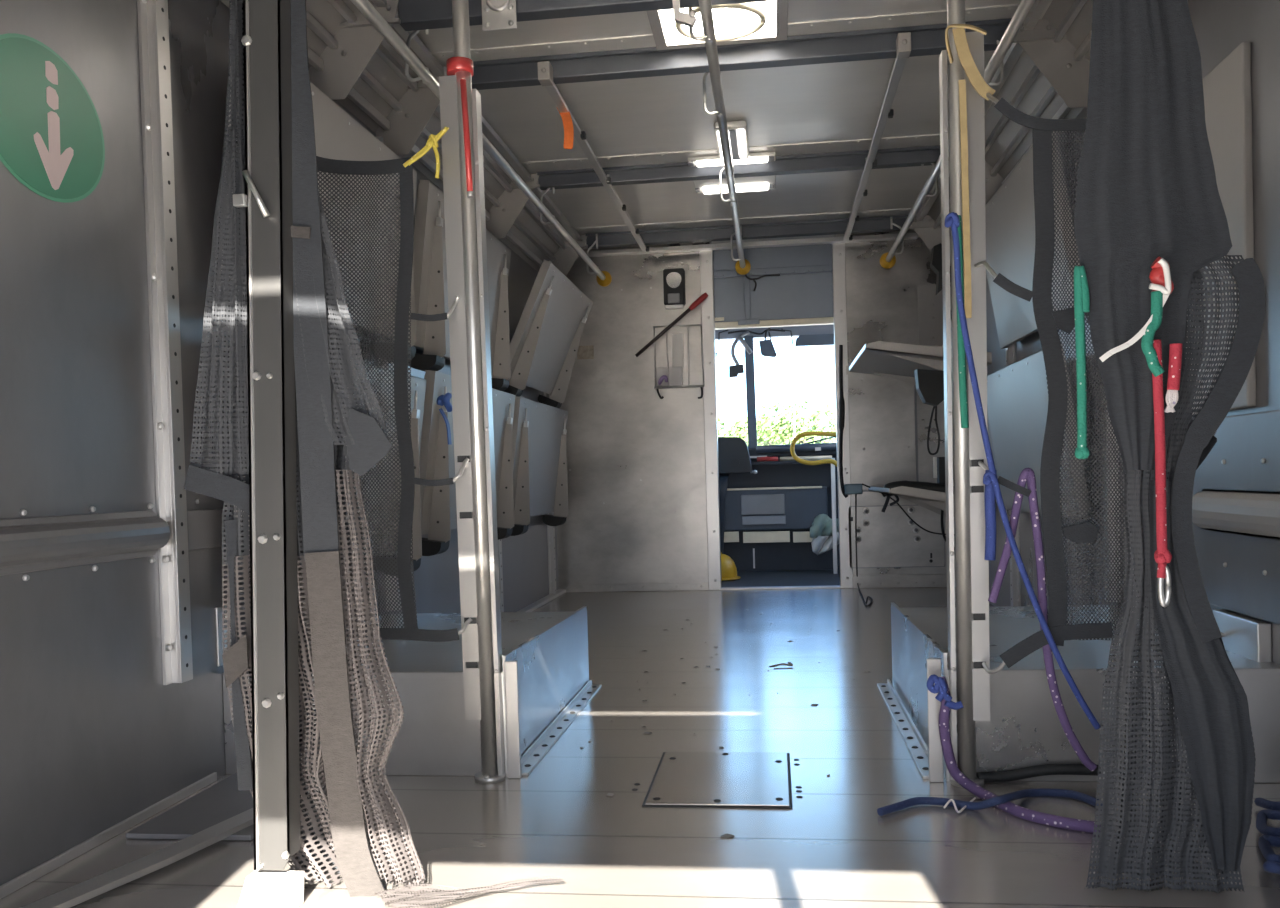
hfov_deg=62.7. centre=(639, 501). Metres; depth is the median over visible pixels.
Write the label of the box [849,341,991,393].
shelf
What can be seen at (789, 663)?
dry twig
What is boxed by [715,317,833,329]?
trim
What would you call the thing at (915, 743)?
floor track
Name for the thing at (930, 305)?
strip
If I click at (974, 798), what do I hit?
string
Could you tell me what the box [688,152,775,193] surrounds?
recessed light
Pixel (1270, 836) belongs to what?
pile
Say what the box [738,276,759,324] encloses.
bracket
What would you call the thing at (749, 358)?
trim
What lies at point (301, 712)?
curtain
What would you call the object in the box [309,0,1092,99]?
ceiling beam
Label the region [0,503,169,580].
rub rail
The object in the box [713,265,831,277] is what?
trim
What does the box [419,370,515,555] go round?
shelf
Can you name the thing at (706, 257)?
trim
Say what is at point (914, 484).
padded arm
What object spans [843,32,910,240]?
ceiling strip
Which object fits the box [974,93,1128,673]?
net
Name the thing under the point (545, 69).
ceiling strip
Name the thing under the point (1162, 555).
rope
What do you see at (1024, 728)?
box
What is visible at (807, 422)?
tree
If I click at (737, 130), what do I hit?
dome light
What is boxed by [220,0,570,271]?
trim
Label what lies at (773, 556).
step
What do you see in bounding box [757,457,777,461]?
tool
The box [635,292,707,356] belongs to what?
stick
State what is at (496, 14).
latch plate
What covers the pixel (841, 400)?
cable
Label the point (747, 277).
wire
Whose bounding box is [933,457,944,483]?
box
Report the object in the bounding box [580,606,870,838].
debris
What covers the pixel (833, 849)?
floor
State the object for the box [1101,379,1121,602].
upright
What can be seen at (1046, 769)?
hose
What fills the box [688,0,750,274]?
grab rail
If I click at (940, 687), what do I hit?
knot
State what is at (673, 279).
intercom
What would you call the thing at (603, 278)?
grab rail
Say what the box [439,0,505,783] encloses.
pole
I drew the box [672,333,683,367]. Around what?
paper sheet
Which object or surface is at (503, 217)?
ceiling beam
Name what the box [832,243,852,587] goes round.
trim
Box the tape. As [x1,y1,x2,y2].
[1149,258,1171,294]
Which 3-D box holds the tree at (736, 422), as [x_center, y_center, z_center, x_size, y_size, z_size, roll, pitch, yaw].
[4.585,-1.179,35.783,3.120,3.418,3.281,-1,1,7]
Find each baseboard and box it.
[0,589,565,898]
[558,574,954,591]
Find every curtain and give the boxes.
[198,0,359,564]
[222,554,424,887]
[231,192,352,872]
[1085,255,1255,892]
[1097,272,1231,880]
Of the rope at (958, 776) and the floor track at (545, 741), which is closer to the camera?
the rope at (958, 776)
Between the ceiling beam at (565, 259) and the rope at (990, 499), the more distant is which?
the ceiling beam at (565, 259)
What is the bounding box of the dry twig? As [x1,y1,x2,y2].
[773,662,792,666]
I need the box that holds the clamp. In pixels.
[672,0,696,27]
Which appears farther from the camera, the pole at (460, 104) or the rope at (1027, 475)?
the pole at (460, 104)
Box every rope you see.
[403,127,448,166]
[432,142,439,178]
[877,788,1101,815]
[939,676,1100,832]
[944,212,1100,729]
[956,215,968,427]
[984,470,996,559]
[988,468,1096,770]
[1074,266,1089,458]
[1141,291,1164,376]
[1152,339,1171,607]
[1167,343,1181,389]
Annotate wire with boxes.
[745,274,779,290]
[862,483,954,535]
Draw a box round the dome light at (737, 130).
[714,121,748,159]
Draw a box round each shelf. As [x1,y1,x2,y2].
[221,82,416,361]
[234,362,426,607]
[407,180,510,390]
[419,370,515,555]
[503,260,592,407]
[510,396,567,535]
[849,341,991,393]
[868,484,953,516]
[985,131,1078,348]
[987,344,1090,520]
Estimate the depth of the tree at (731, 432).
32.92 m
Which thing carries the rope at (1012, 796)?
on the floor
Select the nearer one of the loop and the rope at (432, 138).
the rope at (432, 138)
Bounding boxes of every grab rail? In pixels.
[350,0,611,286]
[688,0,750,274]
[879,0,1035,268]
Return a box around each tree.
[717,417,747,444]
[729,417,802,445]
[756,397,835,445]
[765,416,821,436]
[780,403,835,442]
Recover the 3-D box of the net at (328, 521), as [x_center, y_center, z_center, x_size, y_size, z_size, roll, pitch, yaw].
[-0.472,-0.464,1.737,0.616,2.285,0.192,-1,1,15]
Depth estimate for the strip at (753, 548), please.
7.44 m
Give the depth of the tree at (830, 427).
36.73 m
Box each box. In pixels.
[222,606,588,778]
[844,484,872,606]
[891,602,1279,782]
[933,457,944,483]
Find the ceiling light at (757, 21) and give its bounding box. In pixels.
[646,0,787,49]
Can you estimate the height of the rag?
0.175 m
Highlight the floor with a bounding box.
[0,570,1279,907]
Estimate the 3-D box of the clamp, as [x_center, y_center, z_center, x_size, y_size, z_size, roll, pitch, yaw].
[0.120,-1.357,2.862,0.065,0.130,0.025,-1,1,7]
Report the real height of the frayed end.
0.043 m
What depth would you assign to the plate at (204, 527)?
2.43 m
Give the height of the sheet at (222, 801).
0.011 m
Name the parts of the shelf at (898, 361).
shelf panel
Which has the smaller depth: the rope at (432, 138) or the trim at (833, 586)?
the rope at (432, 138)
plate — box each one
[187,499,232,550]
[215,605,230,666]
[482,0,516,31]
[848,505,943,567]
[1213,609,1271,661]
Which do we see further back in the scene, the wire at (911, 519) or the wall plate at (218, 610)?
the wire at (911, 519)
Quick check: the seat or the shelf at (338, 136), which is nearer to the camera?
the shelf at (338, 136)
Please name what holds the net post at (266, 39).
on the floor
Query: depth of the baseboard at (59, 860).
2.08 m
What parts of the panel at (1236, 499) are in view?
half round rail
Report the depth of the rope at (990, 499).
2.16 m
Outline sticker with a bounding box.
[0,33,104,202]
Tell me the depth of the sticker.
1.94 m
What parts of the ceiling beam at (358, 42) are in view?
gusset plate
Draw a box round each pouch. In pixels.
[657,367,682,386]
[914,369,943,405]
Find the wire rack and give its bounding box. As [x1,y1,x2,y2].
[653,324,704,398]
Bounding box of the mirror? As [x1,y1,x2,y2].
[759,327,776,356]
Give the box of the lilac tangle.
[658,375,667,384]
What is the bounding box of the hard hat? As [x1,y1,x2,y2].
[721,553,740,580]
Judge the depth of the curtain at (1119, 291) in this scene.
1.64 m
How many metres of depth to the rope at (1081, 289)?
1.63 m
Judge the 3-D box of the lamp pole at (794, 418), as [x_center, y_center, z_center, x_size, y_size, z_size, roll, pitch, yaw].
[2.929,-0.592,19.780,0.039,3.016,0.039,-1,1,7]
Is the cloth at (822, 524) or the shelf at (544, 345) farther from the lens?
the cloth at (822, 524)
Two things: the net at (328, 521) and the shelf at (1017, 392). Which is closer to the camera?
the net at (328, 521)
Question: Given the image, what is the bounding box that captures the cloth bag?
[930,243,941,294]
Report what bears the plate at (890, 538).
attached to the wall at (636, 477)
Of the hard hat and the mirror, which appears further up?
the mirror
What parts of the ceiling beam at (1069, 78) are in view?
gusset plate, gusset plate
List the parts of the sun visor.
blade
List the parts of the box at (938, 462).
plate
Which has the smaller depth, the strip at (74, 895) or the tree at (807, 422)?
the strip at (74, 895)
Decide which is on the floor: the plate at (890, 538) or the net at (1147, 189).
the net at (1147, 189)
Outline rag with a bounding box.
[436,392,452,444]
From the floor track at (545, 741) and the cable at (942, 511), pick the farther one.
the cable at (942, 511)
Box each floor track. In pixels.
[521,680,601,775]
[877,679,928,778]
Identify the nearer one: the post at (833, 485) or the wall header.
the wall header
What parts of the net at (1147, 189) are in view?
tie cord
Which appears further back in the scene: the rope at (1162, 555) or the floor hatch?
the floor hatch
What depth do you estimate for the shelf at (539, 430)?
5.49 m
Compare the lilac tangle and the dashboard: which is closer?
the lilac tangle
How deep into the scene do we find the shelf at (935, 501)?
4.84 m
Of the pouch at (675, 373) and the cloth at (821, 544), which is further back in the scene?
the cloth at (821, 544)
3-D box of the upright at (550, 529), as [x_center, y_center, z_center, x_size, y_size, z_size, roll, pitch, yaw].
[-0.535,-0.369,6.138,0.031,1.860,0.068,-1,1,7]
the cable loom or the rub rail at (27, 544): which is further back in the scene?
the cable loom
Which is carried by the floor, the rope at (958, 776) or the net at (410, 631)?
the rope at (958, 776)
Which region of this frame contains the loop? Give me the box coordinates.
[927,406,939,454]
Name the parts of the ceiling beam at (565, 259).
gusset plate, gusset plate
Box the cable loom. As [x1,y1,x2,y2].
[728,329,784,334]
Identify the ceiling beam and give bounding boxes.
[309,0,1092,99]
[376,18,1089,154]
[485,145,1003,238]
[549,215,950,275]
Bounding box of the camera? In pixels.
[729,331,752,377]
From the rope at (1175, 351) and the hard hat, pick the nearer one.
the rope at (1175, 351)
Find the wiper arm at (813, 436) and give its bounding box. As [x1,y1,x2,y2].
[803,436,834,443]
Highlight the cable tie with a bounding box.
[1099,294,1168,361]
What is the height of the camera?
0.351 m
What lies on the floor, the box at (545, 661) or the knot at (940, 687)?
the box at (545, 661)
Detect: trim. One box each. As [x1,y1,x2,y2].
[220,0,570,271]
[432,4,1046,229]
[584,225,917,256]
[700,250,721,589]
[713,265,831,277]
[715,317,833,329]
[718,585,847,589]
[744,336,756,447]
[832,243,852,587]
[926,0,1092,228]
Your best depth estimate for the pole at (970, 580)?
2.25 m
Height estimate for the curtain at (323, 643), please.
0.564 m
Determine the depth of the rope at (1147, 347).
1.58 m
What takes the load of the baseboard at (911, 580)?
attached to the wall at (636, 477)
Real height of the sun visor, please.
0.162 m
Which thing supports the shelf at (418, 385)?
attached to the wall at (92, 735)
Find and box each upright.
[137,0,192,684]
[376,136,401,611]
[491,375,503,611]
[543,392,556,593]
[1005,343,1020,605]
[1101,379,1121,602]
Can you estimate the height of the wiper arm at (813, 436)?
0.068 m
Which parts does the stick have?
handle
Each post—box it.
[233,0,303,907]
[831,458,837,573]
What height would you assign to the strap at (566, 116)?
0.175 m
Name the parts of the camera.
arm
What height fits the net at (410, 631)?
1.103 m
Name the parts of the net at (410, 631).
pull cord, pull cord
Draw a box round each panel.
[724,486,827,542]
[1192,410,1279,624]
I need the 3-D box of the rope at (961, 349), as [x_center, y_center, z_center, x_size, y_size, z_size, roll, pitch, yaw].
[0.679,-0.378,2.223,0.023,0.448,0.016,-1,1,7]
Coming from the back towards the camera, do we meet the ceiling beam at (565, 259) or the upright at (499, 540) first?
the ceiling beam at (565, 259)
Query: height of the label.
0.082 m
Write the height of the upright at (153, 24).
1.598 m
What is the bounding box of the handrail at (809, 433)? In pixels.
[790,431,836,466]
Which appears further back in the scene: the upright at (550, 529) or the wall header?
the wall header
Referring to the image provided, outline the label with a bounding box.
[577,345,593,359]
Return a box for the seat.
[718,437,756,553]
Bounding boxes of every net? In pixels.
[184,0,564,907]
[316,156,471,641]
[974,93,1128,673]
[1074,0,1264,892]
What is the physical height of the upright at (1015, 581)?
1.860 m
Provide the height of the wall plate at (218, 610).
0.140 m
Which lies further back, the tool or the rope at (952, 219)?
the tool
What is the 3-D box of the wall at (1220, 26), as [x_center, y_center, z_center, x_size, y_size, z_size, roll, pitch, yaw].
[1.486,-0.360,3.111,0.050,1.900,6.065,-1,1,7]
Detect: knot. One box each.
[927,674,963,709]
[1149,256,1173,294]
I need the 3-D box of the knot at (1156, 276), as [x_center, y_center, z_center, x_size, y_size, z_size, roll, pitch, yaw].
[0.786,-0.338,1.585,0.035,0.061,0.020,-1,1,7]
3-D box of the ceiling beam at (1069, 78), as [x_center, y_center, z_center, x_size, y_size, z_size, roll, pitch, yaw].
[0.280,-1.349,3.457,2.371,0.290,0.095,-1,1,7]
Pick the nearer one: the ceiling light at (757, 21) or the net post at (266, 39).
the net post at (266, 39)
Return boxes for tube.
[780,455,831,460]
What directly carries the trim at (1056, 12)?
attached to the wall at (1220, 26)
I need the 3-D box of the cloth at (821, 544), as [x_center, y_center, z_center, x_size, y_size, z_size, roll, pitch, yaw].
[1.309,0.288,7.218,0.260,0.173,0.086,-1,1,7]
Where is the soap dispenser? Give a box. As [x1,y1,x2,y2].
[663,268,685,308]
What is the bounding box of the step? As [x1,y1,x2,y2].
[723,529,839,570]
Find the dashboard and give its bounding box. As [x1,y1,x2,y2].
[727,443,837,487]
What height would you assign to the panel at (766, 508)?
0.388 m
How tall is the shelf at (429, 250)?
0.664 m
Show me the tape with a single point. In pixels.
(1166, 290)
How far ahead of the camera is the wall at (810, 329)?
7.69 m
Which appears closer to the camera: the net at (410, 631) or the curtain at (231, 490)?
the curtain at (231, 490)
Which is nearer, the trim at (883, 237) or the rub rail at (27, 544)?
the rub rail at (27, 544)
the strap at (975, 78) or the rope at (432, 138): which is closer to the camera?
the strap at (975, 78)
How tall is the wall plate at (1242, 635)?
0.121 m
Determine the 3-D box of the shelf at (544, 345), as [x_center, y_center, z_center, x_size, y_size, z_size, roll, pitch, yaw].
[-0.486,-0.830,5.532,0.305,0.632,1.160,-1,1,7]
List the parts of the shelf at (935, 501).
shelf panel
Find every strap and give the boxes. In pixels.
[557,108,573,148]
[945,24,995,317]
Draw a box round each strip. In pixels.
[21,781,323,907]
[538,61,648,251]
[753,548,754,567]
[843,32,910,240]
[918,285,942,345]
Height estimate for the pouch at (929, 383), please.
0.176 m
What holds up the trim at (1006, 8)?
attached to the ceiling
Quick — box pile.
[1254,798,1279,874]
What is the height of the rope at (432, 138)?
0.083 m
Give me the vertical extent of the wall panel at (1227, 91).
0.800 m
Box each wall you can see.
[0,0,557,885]
[557,230,954,584]
[715,324,837,518]
[986,0,1279,664]
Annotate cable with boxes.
[839,345,847,497]
[941,510,954,549]
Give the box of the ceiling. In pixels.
[396,0,1052,243]
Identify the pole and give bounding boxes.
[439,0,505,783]
[793,389,795,437]
[939,0,989,787]
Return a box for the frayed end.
[1164,390,1177,412]
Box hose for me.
[976,764,1100,782]
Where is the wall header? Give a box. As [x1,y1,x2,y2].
[713,244,832,321]
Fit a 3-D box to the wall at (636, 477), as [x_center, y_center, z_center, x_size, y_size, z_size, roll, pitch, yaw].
[0.658,-0.520,6.237,2.380,2.090,0.047,-1,1,7]
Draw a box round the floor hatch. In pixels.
[642,752,792,808]
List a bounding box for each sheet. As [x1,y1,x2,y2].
[126,772,308,840]
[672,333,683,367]
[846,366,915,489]
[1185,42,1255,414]
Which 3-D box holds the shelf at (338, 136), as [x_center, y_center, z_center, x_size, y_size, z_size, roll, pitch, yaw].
[-0.877,-0.786,3.047,0.142,0.664,1.160,-1,1,7]
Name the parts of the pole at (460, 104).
red rod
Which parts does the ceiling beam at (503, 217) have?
gusset plate, gusset plate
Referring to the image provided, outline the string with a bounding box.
[943,797,975,812]
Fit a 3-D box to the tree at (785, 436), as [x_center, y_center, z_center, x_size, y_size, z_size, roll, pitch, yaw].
[4.890,-1.370,33.426,2.924,3.886,3.060,-1,1,25]
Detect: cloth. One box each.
[810,514,838,537]
[811,532,838,554]
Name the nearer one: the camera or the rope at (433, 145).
the rope at (433, 145)
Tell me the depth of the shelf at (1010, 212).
4.05 m
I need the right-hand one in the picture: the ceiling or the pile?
the pile
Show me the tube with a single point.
(827, 456)
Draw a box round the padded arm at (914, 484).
[881,480,953,512]
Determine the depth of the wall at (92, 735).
2.10 m
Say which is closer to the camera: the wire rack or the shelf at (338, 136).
the shelf at (338, 136)
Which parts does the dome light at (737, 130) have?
switch panel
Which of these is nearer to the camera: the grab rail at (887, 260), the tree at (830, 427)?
the grab rail at (887, 260)
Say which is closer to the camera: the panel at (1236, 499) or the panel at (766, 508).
the panel at (1236, 499)
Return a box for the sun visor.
[781,329,833,345]
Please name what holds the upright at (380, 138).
attached to the wall at (92, 735)

